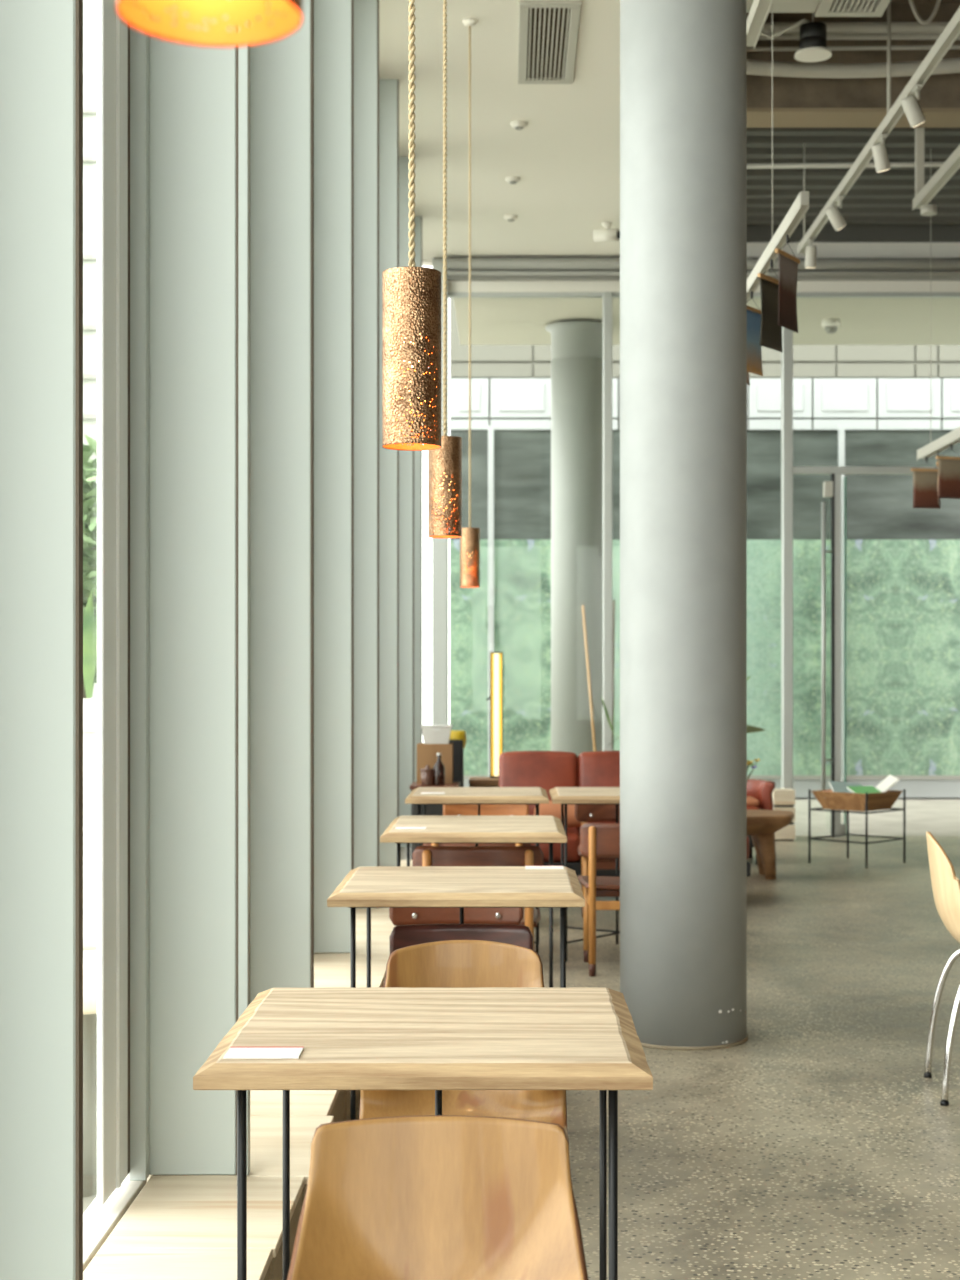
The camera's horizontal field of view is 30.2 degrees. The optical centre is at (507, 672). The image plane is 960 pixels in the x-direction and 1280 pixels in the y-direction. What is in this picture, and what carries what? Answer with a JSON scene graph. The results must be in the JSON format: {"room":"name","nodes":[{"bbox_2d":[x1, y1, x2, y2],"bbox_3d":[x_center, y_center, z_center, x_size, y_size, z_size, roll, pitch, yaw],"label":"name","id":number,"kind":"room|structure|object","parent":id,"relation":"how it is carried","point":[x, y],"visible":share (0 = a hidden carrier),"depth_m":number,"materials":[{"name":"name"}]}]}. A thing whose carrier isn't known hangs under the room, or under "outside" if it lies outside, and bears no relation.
{"room":"cafe","nodes":[
{"label":"cafe","id":0,"kind":"room"},
{"bbox_2d":[379,0,619,259],"bbox_3d":[0.000,-3.400,5.625,1.900,0.120,17.650,0,0,0],"label":"ceiling","id":1,"kind":"structure","parent":0,"point":[566,158],"depth_m":10.99,"materials":[{"name":"white paint"}]},
{"bbox_2d":[116,0,302,46],"bbox_3d":[-0.165,-1.852,0.985,0.102,2.976,0.102,0,0,-23],"label":"pendant lamp","id":2,"kind":"object","parent":1,"relation":"hanging from","point":[289,19],"visible":1,"depth_m":1.03,"materials":[{"name":"orange metal"}]},
{"bbox_2d":[382,0,440,450],"bbox_3d":[-0.166,-1.865,3.070,0.102,2.950,0.102,0,0,-11],"label":"pendant lamp","id":3,"kind":"object","parent":1,"relation":"hanging from","point":[411,295],"visible":1,"depth_m":3.03,"materials":[{"name":"gold"}]},
{"bbox_2d":[428,0,461,537],"bbox_3d":[-0.191,-1.876,5.390,0.102,2.928,0.102,0,0,-19],"label":"pendant lamp","id":4,"kind":"object","parent":1,"relation":"hanging from","point":[445,462],"visible":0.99,"depth_m":5.36,"materials":[{"name":"gold"}]},
{"bbox_2d":[460,18,479,586],"bbox_3d":[-0.195,-1.890,9.100,0.102,2.900,0.102,0,0,2],"label":"pendant lamp","id":5,"kind":"object","parent":1,"relation":"hanging from","point":[470,539],"visible":0.98,"depth_m":9.08,"materials":[{"name":"gold"}]},
{"bbox_2d":[518,0,581,83],"bbox_3d":[0.210,-3.329,9.420,0.310,0.022,1.200,0,0,0],"label":"ceiling vent","id":6,"kind":"object","parent":1,"relation":"in","point":[548,29],"visible":1,"depth_m":9.35,"materials":[{"name":"grey metal"}]},
{"bbox_2d":[356,798,959,1279],"bbox_3d":[0.000,1.400,11.400,28.000,0.140,29.200,0,0,0],"label":"floor","id":7,"kind":"structure","parent":0,"point":[819,1145],"depth_m":5.53,"materials":[{"name":"concrete"}]},
{"bbox_2d":[83,0,96,698],"bbox_3d":[-5.200,-2.120,14.830,4.600,6.900,0.540,0,0,0],"label":"building","id":8,"kind":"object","parent":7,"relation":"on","point":[89,6],"visible":0.02,"depth_m":14.60,"materials":[{"name":"grey"}]},
{"bbox_2d":[83,1249,272,1279],"bbox_3d":[-0.633,1.231,3.180,0.341,0.198,0.636,0,0,0],"label":"window sill","id":9,"kind":"structure","parent":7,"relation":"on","point":[107,1264],"depth_m":3.41,"materials":[{"name":"brown wood"}]},
{"bbox_2d":[100,1177,304,1279],"bbox_3d":[-0.630,1.231,3.750,0.347,0.198,0.496,0,0,0],"label":"window sill","id":10,"kind":"structure","parent":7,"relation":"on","point":[168,1212],"depth_m":3.72,"materials":[{"name":"brown wood"}]},
{"bbox_2d":[151,1116,333,1205],"bbox_3d":[-0.625,1.231,4.275,0.359,0.198,0.546,0,0,0],"label":"box","id":11,"kind":"object","parent":7,"relation":"on","point":[266,1132],"visible":0.25,"depth_m":4.25,"materials":[{"name":"brown wood"}]},
{"bbox_2d":[250,1090,343,1121],"bbox_3d":[-0.633,1.231,4.825,0.341,0.198,0.546,0,0,0],"label":"box","id":12,"kind":"object","parent":7,"relation":"on","point":[262,1102],"visible":0.2,"depth_m":4.71,"materials":[{"name":"brown wood"}]},
{"bbox_2d":[314,953,388,987],"bbox_3d":[-0.633,1.231,6.790,0.341,0.198,0.776,0,0,0],"label":"box","id":13,"kind":"object","parent":7,"relation":"on","point":[331,970],"visible":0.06,"depth_m":6.79,"materials":[{"name":"brown wood"}]},
{"bbox_2d":[356,930,391,952],"bbox_3d":[-0.630,1.231,7.515,0.347,0.198,0.666,0,0,0],"label":"box","id":14,"kind":"object","parent":7,"relation":"on","point":[379,938],"visible":0.09,"depth_m":7.50,"materials":[{"name":"brown wood"}]},
{"bbox_2d":[356,909,394,929],"bbox_3d":[-0.625,1.231,8.200,0.359,0.198,0.696,0,0,0],"label":"box","id":15,"kind":"object","parent":7,"relation":"on","point":[380,920],"visible":0.12,"depth_m":8.13,"materials":[{"name":"brown wood"}]},
{"bbox_2d":[193,987,652,1279],"bbox_3d":[-0.122,0.947,2.886,0.661,0.766,0.672,0,0,0],"label":"cafe table","id":16,"kind":"object","parent":7,"relation":"on","point":[370,1038],"visible":0.97,"depth_m":2.71,"materials":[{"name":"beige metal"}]},
{"bbox_2d":[223,1047,303,1058],"bbox_3d":[-0.361,0.562,2.632,0.110,0.003,0.068,0,0,0],"label":"table card","id":17,"kind":"object","parent":16,"relation":"on","point":[233,1052],"visible":1,"depth_m":2.62,"materials":[{"name":"white"}]},
{"bbox_2d":[409,781,459,859],"bbox_3d":[-0.450,0.998,11.009,0.300,0.625,0.441,0,0,0],"label":"base cabinet","id":18,"kind":"object","parent":7,"relation":"on","point":[431,810],"visible":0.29,"depth_m":10.81,"materials":[{"name":"black wood"}]},
{"bbox_2d":[417,743,452,783],"bbox_3d":[-0.455,0.562,11.099,0.220,0.245,0.182,0,0,0],"label":"cardboard box","id":19,"kind":"object","parent":18,"relation":"on","point":[426,753],"visible":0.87,"depth_m":11.01,"materials":[{"name":"brown"}]},
{"bbox_2d":[420,725,452,743],"bbox_3d":[-0.445,0.383,11.100,0.195,0.115,0.196,0,0,0],"label":"plastic tub","id":20,"kind":"object","parent":19,"relation":"on","point":[432,734],"visible":1,"depth_m":11.02,"materials":[{"name":"grey"}]},
{"bbox_2d":[287,1115,587,1279],"bbox_3d":[-0.082,0.935,1.944,0.436,0.791,0.457,0,0,0],"label":"shell chair","id":21,"kind":"object","parent":7,"relation":"on","point":[424,1197],"visible":1,"depth_m":2.14,"materials":[{"name":"brown wood"}]},
{"bbox_2d":[383,908,523,986],"bbox_3d":[-0.165,0.995,5.510,0.431,0.670,0.438,0,0,0],"label":"wooden chair","id":22,"kind":"object","parent":7,"relation":"on","point":[398,916],"visible":0.11,"depth_m":5.71,"materials":[{"name":"brown wood"}]},
{"bbox_2d":[327,866,584,1119],"bbox_3d":[-0.133,0.947,4.883,0.661,0.766,0.672,0,0,0],"label":"cafe table","id":23,"kind":"object","parent":7,"relation":"on","point":[368,887],"visible":0.75,"depth_m":4.65,"materials":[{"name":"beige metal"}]},
{"bbox_2d":[449,730,466,786],"bbox_3d":[-0.335,0.853,11.550,0.132,0.955,0.180,0,0,0],"label":"flower vase","id":24,"kind":"object","parent":7,"relation":"on","point":[458,738],"visible":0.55,"depth_m":11.46,"materials":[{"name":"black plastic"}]},
{"bbox_2d":[389,924,532,954],"bbox_3d":[-0.122,0.995,4.460,0.375,0.670,0.438,0,0,0],"label":"wooden chair","id":25,"kind":"object","parent":7,"relation":"on","point":[401,936],"visible":0.15,"depth_m":4.65,"materials":[{"name":"brown wood"}]},
{"bbox_2d":[359,940,568,1141],"bbox_3d":[-0.087,0.935,3.374,0.436,0.791,0.457,0,0,0],"label":"shell chair","id":26,"kind":"object","parent":7,"relation":"on","point":[448,963],"visible":0.22,"depth_m":3.55,"materials":[{"name":"brown wood"}]},
{"bbox_2d":[380,816,566,987],"bbox_3d":[-0.122,0.947,6.674,0.661,0.766,0.800,0,0,0],"label":"cafe table","id":27,"kind":"object","parent":7,"relation":"on","point":[440,829],"visible":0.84,"depth_m":6.37,"materials":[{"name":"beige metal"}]},
{"bbox_2d":[405,787,548,952],"bbox_3d":[-0.142,0.947,8.484,0.661,0.766,0.672,0,0,0],"label":"cafe table","id":28,"kind":"object","parent":7,"relation":"on","point":[478,796],"visible":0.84,"depth_m":8.19,"materials":[{"name":"beige wood"}]},
{"bbox_2d":[412,846,543,949],"bbox_3d":[-0.110,0.983,6.730,0.484,0.693,0.438,0,0,0],"label":"wooden chair","id":29,"kind":"object","parent":7,"relation":"on","point":[422,855],"visible":0.23,"depth_m":6.52,"materials":[{"name":"brown wood"}]},
{"bbox_2d":[469,777,498,786],"bbox_3d":[-0.100,1.012,11.720,0.310,0.635,0.320,0,0,0],"label":"wooden bench","id":30,"kind":"object","parent":7,"relation":"on","point":[473,781],"visible":0.25,"depth_m":11.56,"materials":[{"name":"brown wood"}]},
{"bbox_2d":[486,652,502,777],"bbox_3d":[-0.089,0.278,11.805,0.112,0.834,0.070,0,0,0],"label":"lamp","id":31,"kind":"object","parent":30,"relation":"on","point":[496,658],"visible":0.88,"depth_m":11.79,"materials":[{"name":"yellow plastic"}]},
{"bbox_2d":[443,805,528,815],"bbox_3d":[-0.119,0.995,9.450,0.464,0.670,0.438,0,0,0],"label":"wooden chair","id":32,"kind":"object","parent":7,"relation":"on","point":[448,810],"visible":0.12,"depth_m":9.64,"materials":[{"name":"brown wood"}]},
{"bbox_2d":[488,425,493,776],"bbox_3d":[-0.180,-0.634,18.830,0.060,3.968,0.060,0,0,0],"label":"post","id":33,"kind":"object","parent":7,"relation":"on","point":[490,427],"visible":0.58,"depth_m":18.80,"materials":[{"name":"grey metal"}]},
{"bbox_2d":[545,321,602,756],"bbox_3d":[0.622,-0.875,15.800,0.580,4.450,0.580,0,0,0],"label":"column","id":34,"kind":"structure","parent":7,"relation":"on","point":[576,346],"depth_m":15.60,"materials":[{"name":"grey paint"}]},
{"bbox_2d":[549,787,619,960],"bbox_3d":[0.535,0.947,8.484,0.661,0.766,0.672,0,0,0],"label":"cafe table","id":35,"kind":"object","parent":7,"relation":"on","point":[565,796],"visible":0.47,"depth_m":8.25,"materials":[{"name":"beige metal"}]},
{"bbox_2d":[582,605,595,750],"bbox_3d":[0.725,0.382,15.310,0.220,1.940,0.024,0,0,38],"label":"pole","id":36,"kind":"object","parent":7,"relation":"on","point":[583,608],"visible":0.65,"depth_m":15.32,"materials":[{"name":"brown wood"}]},
{"bbox_2d":[575,805,619,916],"bbox_3d":[0.605,0.995,9.500,0.484,0.670,0.438,0,0,0],"label":"wooden chair","id":37,"kind":"object","parent":7,"relation":"on","point":[584,814],"visible":0.13,"depth_m":9.68,"materials":[{"name":"brown wood"}]},
{"bbox_2d":[578,823,619,976],"bbox_3d":[0.558,0.995,8.000,0.484,0.670,0.438,0,0,0],"label":"wooden chair","id":38,"kind":"object","parent":7,"relation":"on","point":[597,840],"visible":0.41,"depth_m":7.79,"materials":[{"name":"brown wood"}]},
{"bbox_2d":[499,751,750,876],"bbox_3d":[0.657,0.896,10.412,1.426,0.857,0.842,0,0,0],"label":"leather sofa","id":39,"kind":"object","parent":7,"relation":"on","point":[547,770],"visible":0.14,"depth_m":10.64,"materials":[{"name":"red leather"}]},
{"bbox_2d":[499,751,577,829],"bbox_3d":[0.182,0.735,10.710,0.476,0.527,0.210,0,-9,0],"label":"cushion","id":40,"kind":"object","parent":39,"relation":"on","point":[547,770],"depth_m":10.64,"materials":[{"name":"leather"}]},
{"bbox_2d":[531,827,580,861],"bbox_3d":[0.182,0.990,10.330,0.468,0.200,0.650,0,0,0],"label":"seat cushion","id":41,"kind":"object","parent":39,"relation":"on","point":[573,834],"depth_m":10.02,"materials":[{"name":"leather"}]},
{"bbox_2d":[534,801,580,827],"bbox_3d":[0.300,0.805,10.140,0.300,0.158,0.158,0,0,0],"label":"bolster cushion","id":42,"kind":"object","parent":39,"relation":"on","point":[550,809],"visible":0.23,"depth_m":10.07,"materials":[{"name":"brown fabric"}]},
{"bbox_2d":[578,751,619,831],"bbox_3d":[0.657,0.735,10.710,0.476,0.527,0.210,0,-9,0],"label":"cushion","id":43,"kind":"object","parent":39,"relation":"on","point":[595,768],"depth_m":10.64,"materials":[{"name":"leather"}]},
{"bbox_2d":[620,0,747,1050],"bbox_3d":[0.640,-1.005,6.500,0.472,4.670,0.472,0,0,0],"label":"column","id":44,"kind":"structure","parent":7,"relation":"on","point":[683,63],"depth_m":6.30,"materials":[{"name":"paint"}]},
{"bbox_2d":[448,281,959,788],"bbox_3d":[2.575,-0.918,14.405,6.850,4.497,0.110,0,0,0],"label":"frame","id":45,"kind":"structure","parent":7,"relation":"on","point":[787,468],"depth_m":14.35,"materials":[{"name":"silver metal"}]},
{"bbox_2d":[821,473,840,837],"bbox_3d":[2.499,-0.141,14.382,0.379,2.942,0.137,0,0,0],"label":"door","id":46,"kind":"structure","parent":45,"relation":"attached to","point":[831,489],"depth_m":14.36,"materials":[{"name":"silver metal"}]},
{"bbox_2d":[841,477,845,833],"bbox_3d":[2.714,-0.141,14.735,0.066,2.902,0.630,0,0,0],"label":"door","id":47,"kind":"structure","parent":46,"relation":"attached to","point":[843,826],"depth_m":14.43,"materials":[{"name":"grey metal"}]},
{"bbox_2d":[450,298,959,797],"bbox_3d":[5.690,-1.920,19.122,12.620,6.500,0.355,0,0,0],"label":"window","id":48,"kind":"structure","parent":7,"relation":"on","point":[891,402],"depth_m":19.00,"materials":[{"name":"grey"}]},
{"bbox_2d":[450,540,959,778],"bbox_3d":[5.690,-0.146,18.950,12.620,2.551,0.060,0,0,0],"label":"hoarding","id":49,"kind":"object","parent":48,"relation":"attached to","point":[903,596],"visible":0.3,"depth_m":18.94,"materials":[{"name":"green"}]},
{"bbox_2d":[747,779,775,863],"bbox_3d":[1.520,1.048,12.606,0.762,0.565,0.660,0,0,0],"label":"leather armchair","id":50,"kind":"object","parent":7,"relation":"on","point":[759,792],"visible":0.23,"depth_m":12.51,"materials":[{"name":"brown"}]},
{"bbox_2d":[747,810,794,879],"bbox_3d":[1.397,1.123,11.593,0.971,0.421,0.620,0,0,0],"label":"table","id":51,"kind":"object","parent":7,"relation":"on","point":[762,825],"visible":0.49,"depth_m":11.42,"materials":[{"name":"brown wood"}]},
{"bbox_2d":[772,788,794,840],"bbox_3d":[2.190,1.128,14.180,0.170,0.404,0.200,0,0,0],"label":"crate","id":52,"kind":"object","parent":7,"relation":"on","point":[783,798],"visible":0.52,"depth_m":14.08,"materials":[{"name":"beige wood"}]},
{"bbox_2d":[838,425,844,781],"bbox_3d":[3.532,-0.634,18.830,0.060,3.968,0.060,0,0,0],"label":"post","id":53,"kind":"object","parent":7,"relation":"on","point":[841,428],"visible":0.46,"depth_m":18.80,"materials":[{"name":"grey"}]},
{"bbox_2d":[808,789,905,867],"bbox_3d":[2.444,1.073,12.450,0.486,0.515,0.486,0,0,45],"label":"stand","id":54,"kind":"object","parent":7,"relation":"on","point":[836,801],"visible":0.97,"depth_m":12.35,"materials":[{"name":"black metal"}]},
{"bbox_2d":[811,789,902,811],"bbox_3d":[2.444,0.888,12.450,0.456,0.127,0.456,0,0,45],"label":"tray","id":55,"kind":"object","parent":54,"relation":"on","point":[836,801],"depth_m":12.31,"materials":[{"name":"brown wood"}]},
{"bbox_2d":[924,832,959,1105],"bbox_3d":[1.561,0.918,5.641,0.457,0.824,0.406,0,0,6],"label":"shell chair","id":56,"kind":"object","parent":7,"relation":"on","point":[945,883],"visible":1,"depth_m":5.57,"materials":[{"name":"brown wood"}]},
{"bbox_2d":[422,242,959,265],"bbox_3d":[2.575,-3.709,14.460,7.050,0.761,0.160,0,0,0],"label":"wall","id":57,"kind":"structure","parent":0,"point":[754,249],"depth_m":14.38,"materials":[{"name":"white paint"}]},
{"bbox_2d":[432,259,447,724],"bbox_3d":[-0.547,-0.999,14.380,0.122,4.659,0.200,0,0,0],"label":"trim","id":58,"kind":"structure","parent":57,"relation":"attached to","point":[439,545],"depth_m":14.28,"materials":[{"name":"grey paint"}]},
{"bbox_2d":[447,258,959,275],"bbox_3d":[2.757,-3.256,14.240,6.486,0.138,0.090,0,0,0],"label":"ceiling beam","id":59,"kind":"structure","parent":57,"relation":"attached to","point":[452,263],"depth_m":14.21,"materials":[{"name":"grey"}]},
{"bbox_2d":[448,269,959,280],"bbox_3d":[2.757,-3.248,14.340,6.486,0.162,0.080,0,0,0],"label":"trim","id":60,"kind":"structure","parent":57,"relation":"attached to","point":[450,278],"depth_m":14.30,"materials":[{"name":"grey metal"}]},
{"bbox_2d":[747,225,959,241],"bbox_3d":[3.485,-3.786,14.360,5.030,0.607,0.040,0,0,0],"label":"trim","id":61,"kind":"structure","parent":57,"relation":"attached to","point":[755,233],"depth_m":14.34,"materials":[{"name":"grey metal"}]},
{"bbox_2d":[454,298,959,344],"bbox_3d":[5.775,-3.299,15.690,12.450,0.400,2.220,0,0,0],"label":"ceiling","id":62,"kind":"structure","parent":0,"point":[494,321],"depth_m":15.54,"materials":[{"name":"beige paint"}]},
{"bbox_2d":[747,779,775,809],"bbox_3d":[1.520,0.948,12.707,0.751,0.365,0.445,0,0,0],"label":"cushion","id":63,"kind":"object","parent":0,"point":[761,790],"depth_m":12.54,"materials":[{"name":"leather"}]},
{"bbox_2d":[747,128,959,224],"bbox_3d":[3.535,-3.610,12.710,5.130,0.080,3.120,0,0,0],"label":"deck","id":64,"kind":"object","parent":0,"point":[886,197],"visible":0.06,"depth_m":12.84,"materials":[{"name":"grey metal"}]},
{"bbox_2d":[912,128,959,215],"bbox_3d":[2.635,-3.240,8.900,0.130,0.700,4.800,0,0,0],"label":"rail","id":65,"kind":"object","parent":64,"relation":"hanging from","point":[924,195],"visible":0.95,"depth_m":11.13,"materials":[{"name":"grey metal"}]},
{"bbox_2d":[917,427,959,459],"bbox_3d":[2.830,-2.485,10.900,0.050,2.050,2.600,0,0,0],"label":"rail","id":66,"kind":"object","parent":64,"relation":"hanging from","point":[942,443],"visible":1,"depth_m":11.58,"materials":[{"name":"grey"}]},
{"bbox_2d":[911,457,940,508],"bbox_3d":[2.830,-1.286,12.020,0.224,0.347,0.016,0,0,-11],"label":"print","id":67,"kind":"object","parent":66,"relation":"hanging from","point":[925,481],"visible":0.89,"depth_m":12.02,"materials":[{"name":"brown fabric"}]},
{"bbox_2d":[936,444,959,498],"bbox_3d":[2.830,-1.286,11.350,0.224,0.347,0.016,0,0,-20],"label":"print","id":68,"kind":"object","parent":66,"relation":"hanging from","point":[948,467],"visible":1,"depth_m":11.34,"materials":[{"name":"brown fabric"}]},
{"bbox_2d":[891,0,959,2],"bbox_3d":[2.625,-4.180,5.700,7.150,0.180,17.800,0,0,0],"label":"ceiling slab","id":69,"kind":"structure","parent":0,"point":[892,1],"depth_m":10.83,"materials":[{"name":"concrete"}]},
{"bbox_2d":[747,0,773,48],"bbox_3d":[1.100,-3.475,6.575,0.060,1.230,3.150,0,0,0],"label":"rail","id":70,"kind":"object","parent":69,"relation":"hanging from","point":[760,9],"visible":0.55,"depth_m":7.82,"materials":[{"name":"grey"}]},
{"bbox_2d":[747,4,808,302],"bbox_3d":[1.145,-2.681,8.230,0.035,1.772,2.740,0,0,0],"label":"rail","id":71,"kind":"object","parent":70,"relation":"hanging from","point":[800,206],"visible":0.57,"depth_m":7.54,"materials":[{"name":"grey metal"}]},
{"bbox_2d":[747,291,762,375],"bbox_3d":[1.145,-1.601,8.350,0.016,0.387,0.234,0,0,35],"label":"print","id":72,"kind":"object","parent":71,"relation":"hanging from","point":[754,355],"visible":0.62,"depth_m":8.36,"materials":[{"name":"blue fabric"}]},
{"bbox_2d":[758,259,781,351],"bbox_3d":[1.145,-1.601,7.720,0.016,0.387,0.234,0,0,36],"label":"print","id":73,"kind":"object","parent":71,"relation":"hanging from","point":[771,332],"visible":0.78,"depth_m":7.71,"materials":[{"name":"black fabric"}]},
{"bbox_2d":[775,234,799,332],"bbox_3d":[1.145,-1.601,7.280,0.016,0.387,0.234,0,0,32],"label":"print","id":74,"kind":"object","parent":71,"relation":"hanging from","point":[787,263],"visible":1,"depth_m":7.27,"materials":[{"name":"brown fabric"}]},
{"bbox_2d":[760,13,831,61],"bbox_3d":[1.593,-3.780,10.104,0.530,0.620,0.209,0,0,40],"label":"spotlight","id":75,"kind":"object","parent":69,"relation":"in","point":[812,35],"visible":0.94,"depth_m":9.95,"materials":[{"name":"black paint"}]},
{"bbox_2d":[747,3,959,107],"bbox_3d":[3.535,-3.768,10.995,5.130,0.645,0.270,0,0,0],"label":"ceiling beam","id":76,"kind":"structure","parent":69,"relation":"attached to","point":[940,90],"depth_m":10.86,"materials":[{"name":"concrete"}]},
{"bbox_2d":[747,108,959,127],"bbox_3d":[3.535,-3.433,10.995,5.130,0.025,0.310,0,0,0],"label":"ceiling beam","id":77,"kind":"structure","parent":76,"relation":"attached to","point":[756,117],"depth_m":10.96,"materials":[{"name":"brown"}]},
{"bbox_2d":[797,7,959,253],"bbox_3d":[2.000,-3.475,8.675,0.045,1.230,6.950,0,0,0],"label":"rail","id":78,"kind":"object","parent":69,"relation":"hanging from","point":[951,32],"visible":0.91,"depth_m":9.34,"materials":[{"name":"grey metal"}]},
{"bbox_2d":[872,134,889,171],"bbox_3d":[1.991,-2.764,9.468,0.084,0.193,0.124,0,0,39],"label":"spotlight","id":79,"kind":"object","parent":78,"relation":"hanging from","point":[879,151],"visible":1,"depth_m":9.44,"materials":[{"name":"grey"}]},
{"bbox_2d":[901,84,924,126],"bbox_3d":[1.980,-2.761,8.664,0.135,0.197,0.094,0,0,-38],"label":"spotlight","id":80,"kind":"object","parent":78,"relation":"hanging from","point":[910,105],"visible":1,"depth_m":8.64,"materials":[{"name":"grey"}]},
{"bbox_2d":[887,1,890,112],"bbox_3d":[2.250,-3.684,10.500,0.021,0.812,0.022,0,0,0],"label":"rod","id":81,"kind":"object","parent":69,"relation":"hanging from","point":[889,4],"visible":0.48,"depth_m":10.49,"materials":[{"name":"grey"}]},
{"bbox_3d":[0.950,-3.715,5.625,0.040,0.750,17.650,0,0,0],"label":"trim","id":82,"kind":"structure","parent":69,"relation":"attached to","visible":0},
{"bbox_2d":[747,0,890,16],"bbox_3d":[1.510,-3.760,8.410,1.020,0.420,2.420,0,0,0],"label":"air conditioner","id":83,"kind":"object","parent":82,"relation":"attached to","point":[822,8],"visible":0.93,"depth_m":9.52,"materials":[{"name":"grey metal"}]},
{"bbox_2d":[815,0,890,16],"bbox_3d":[1.840,-3.575,8.960,0.360,0.050,1.320,0,0,0],"label":"grille","id":84,"kind":"object","parent":83,"relation":"attached to","point":[823,8],"depth_m":9.52,"materials":[{"name":"grey metal"}]},
{"bbox_3d":[6.100,-1.380,5.675,0.200,5.420,17.750,0,0,0],"label":"wall","id":85,"kind":"structure","parent":0,"visible":0},
{"bbox_2d":[747,162,943,168],"bbox_3d":[3.500,-3.439,12.000,5.000,0.078,0.032,0,0,0],"label":"conduit","id":86,"kind":"object","parent":85,"relation":"attached to","point":[892,164],"visible":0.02,"depth_m":11.99,"materials":[{"name":"grey"}]},
{"bbox_2d":[747,58,959,77],"bbox_3d":[3.498,-3.622,10.600,5.004,0.147,0.084,0,0,0],"label":"insulated pipe","id":87,"kind":"object","parent":85,"relation":"attached to","point":[946,66],"visible":0.59,"depth_m":10.57,"materials":[{"name":"grey metal"}]},
{"bbox_2d":[747,45,959,50],"bbox_3d":[3.500,-3.773,10.700,5.000,0.072,0.024,0,0,0],"label":"conduit","id":88,"kind":"object","parent":85,"relation":"attached to","point":[925,47],"visible":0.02,"depth_m":10.69,"materials":[{"name":"grey"}]},
{"bbox_2d":[762,22,948,33],"bbox_3d":[3.500,-3.882,10.700,5.000,0.066,0.068,0,0,0],"label":"conduit","id":89,"kind":"object","parent":85,"relation":"attached to","point":[832,27],"visible":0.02,"depth_m":10.67,"materials":[{"name":"grey metal"}]},
{"bbox_2d":[758,34,959,39],"bbox_3d":[3.500,-3.835,10.720,5.000,0.035,0.036,0,0,0],"label":"conduit","id":90,"kind":"object","parent":85,"relation":"attached to","point":[782,36],"visible":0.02,"depth_m":10.71,"materials":[{"name":"grey"}]},
{"bbox_3d":[-7.475,1.410,4.275,13.050,0.120,20.550,0,0,0],"label":"pavement","id":91,"kind":"object","parent":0,"visible":0},
{"bbox_2d":[83,699,96,962],"bbox_3d":[-2.275,0.735,8.150,1.930,1.230,0.380,0,0,0],"label":"wall","id":92,"kind":"structure","parent":91,"relation":"on","point":[89,705],"depth_m":8.00,"materials":[{"name":"white paint"}]},
{"bbox_2d":[83,590,96,698],"bbox_3d":[-1.903,-0.214,8.155,1.031,0.668,0.218,0,0,0],"label":"spiky plant","id":93,"kind":"object","parent":92,"relation":"on","point":[89,621],"visible":0.29,"depth_m":8.12,"materials":[{"name":"green plant"}]},
{"bbox_2d":[83,963,96,1212],"bbox_3d":[-1.100,1.065,4.550,0.500,0.570,0.500,0,0,0],"label":"outdoor table","id":94,"kind":"object","parent":91,"relation":"on","point":[89,969],"visible":0.09,"depth_m":4.52,"materials":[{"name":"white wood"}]},
{"bbox_2d":[83,434,96,698],"bbox_3d":[-2.458,-0.002,10.196,1.730,2.710,1.335,0,0,0],"label":"leafy tree","id":95,"kind":"object","parent":91,"relation":"on","point":[89,468],"visible":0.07,"depth_m":9.82,"materials":[{"name":"green plant"}]},
{"bbox_2d":[83,800,96,950],"bbox_3d":[-1.523,0.890,6.410,0.548,0.920,0.460,0,0,-17],"label":"outdoor chair","id":96,"kind":"object","parent":91,"relation":"on","point":[89,924],"visible":0.02,"depth_m":6.60,"materials":[{"name":"white paint"}]},
{"bbox_3d":[-0.905,-3.705,5.675,0.090,0.770,17.750,0,0,0],"label":"wall","id":97,"kind":"structure","parent":0,"visible":0},
{"bbox_2d":[0,0,249,1279],"bbox_3d":[-0.737,-1.015,3.290,0.306,4.650,1.520,0,0,0],"label":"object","id":98,"kind":"structure","parent":97,"relation":"in","point":[122,50],"depth_m":3.87,"materials":[{"name":"white"}]},
{"bbox_2d":[250,0,313,1002],"bbox_3d":[-0.726,-1.105,5.575,0.229,4.470,0.050,0,0,0],"label":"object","id":99,"kind":"structure","parent":97,"relation":"attached to","point":[282,70],"depth_m":5.55,"materials":[{"name":"grey paint"}]},
{"bbox_2d":[314,0,353,952],"bbox_3d":[-0.734,-1.105,7.205,0.213,4.470,0.050,0,0,0],"label":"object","id":100,"kind":"structure","parent":97,"relation":"attached to","point":[333,19],"depth_m":7.18,"materials":[{"name":"grey paint"}]},
{"bbox_2d":[354,0,378,868],"bbox_3d":[-0.732,-1.105,8.575,0.217,4.470,0.050,0,0,0],"label":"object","id":101,"kind":"structure","parent":97,"relation":"attached to","point":[366,12],"depth_m":8.55,"materials":[{"name":"grey paint"}]},
{"bbox_2d":[379,79,398,865],"bbox_3d":[-0.729,-1.105,10.025,0.223,4.470,0.050,0,0,0],"label":"trim","id":102,"kind":"structure","parent":97,"relation":"attached to","point":[388,88],"depth_m":10.00,"materials":[{"name":"grey paint"}]},
{"bbox_2d":[399,157,413,847],"bbox_3d":[-0.725,-1.105,11.525,0.230,4.470,0.050,0,0,0],"label":"trim","id":103,"kind":"structure","parent":97,"relation":"attached to","point":[406,458],"depth_m":11.50,"materials":[{"name":"grey paint"}]},
{"bbox_2d":[414,216,421,780],"bbox_3d":[-0.735,-1.105,13.025,0.210,4.470,0.050,0,0,0],"label":"trim","id":104,"kind":"structure","parent":97,"relation":"attached to","point":[418,219],"depth_m":13.00,"materials":[{"name":"grey paint"}]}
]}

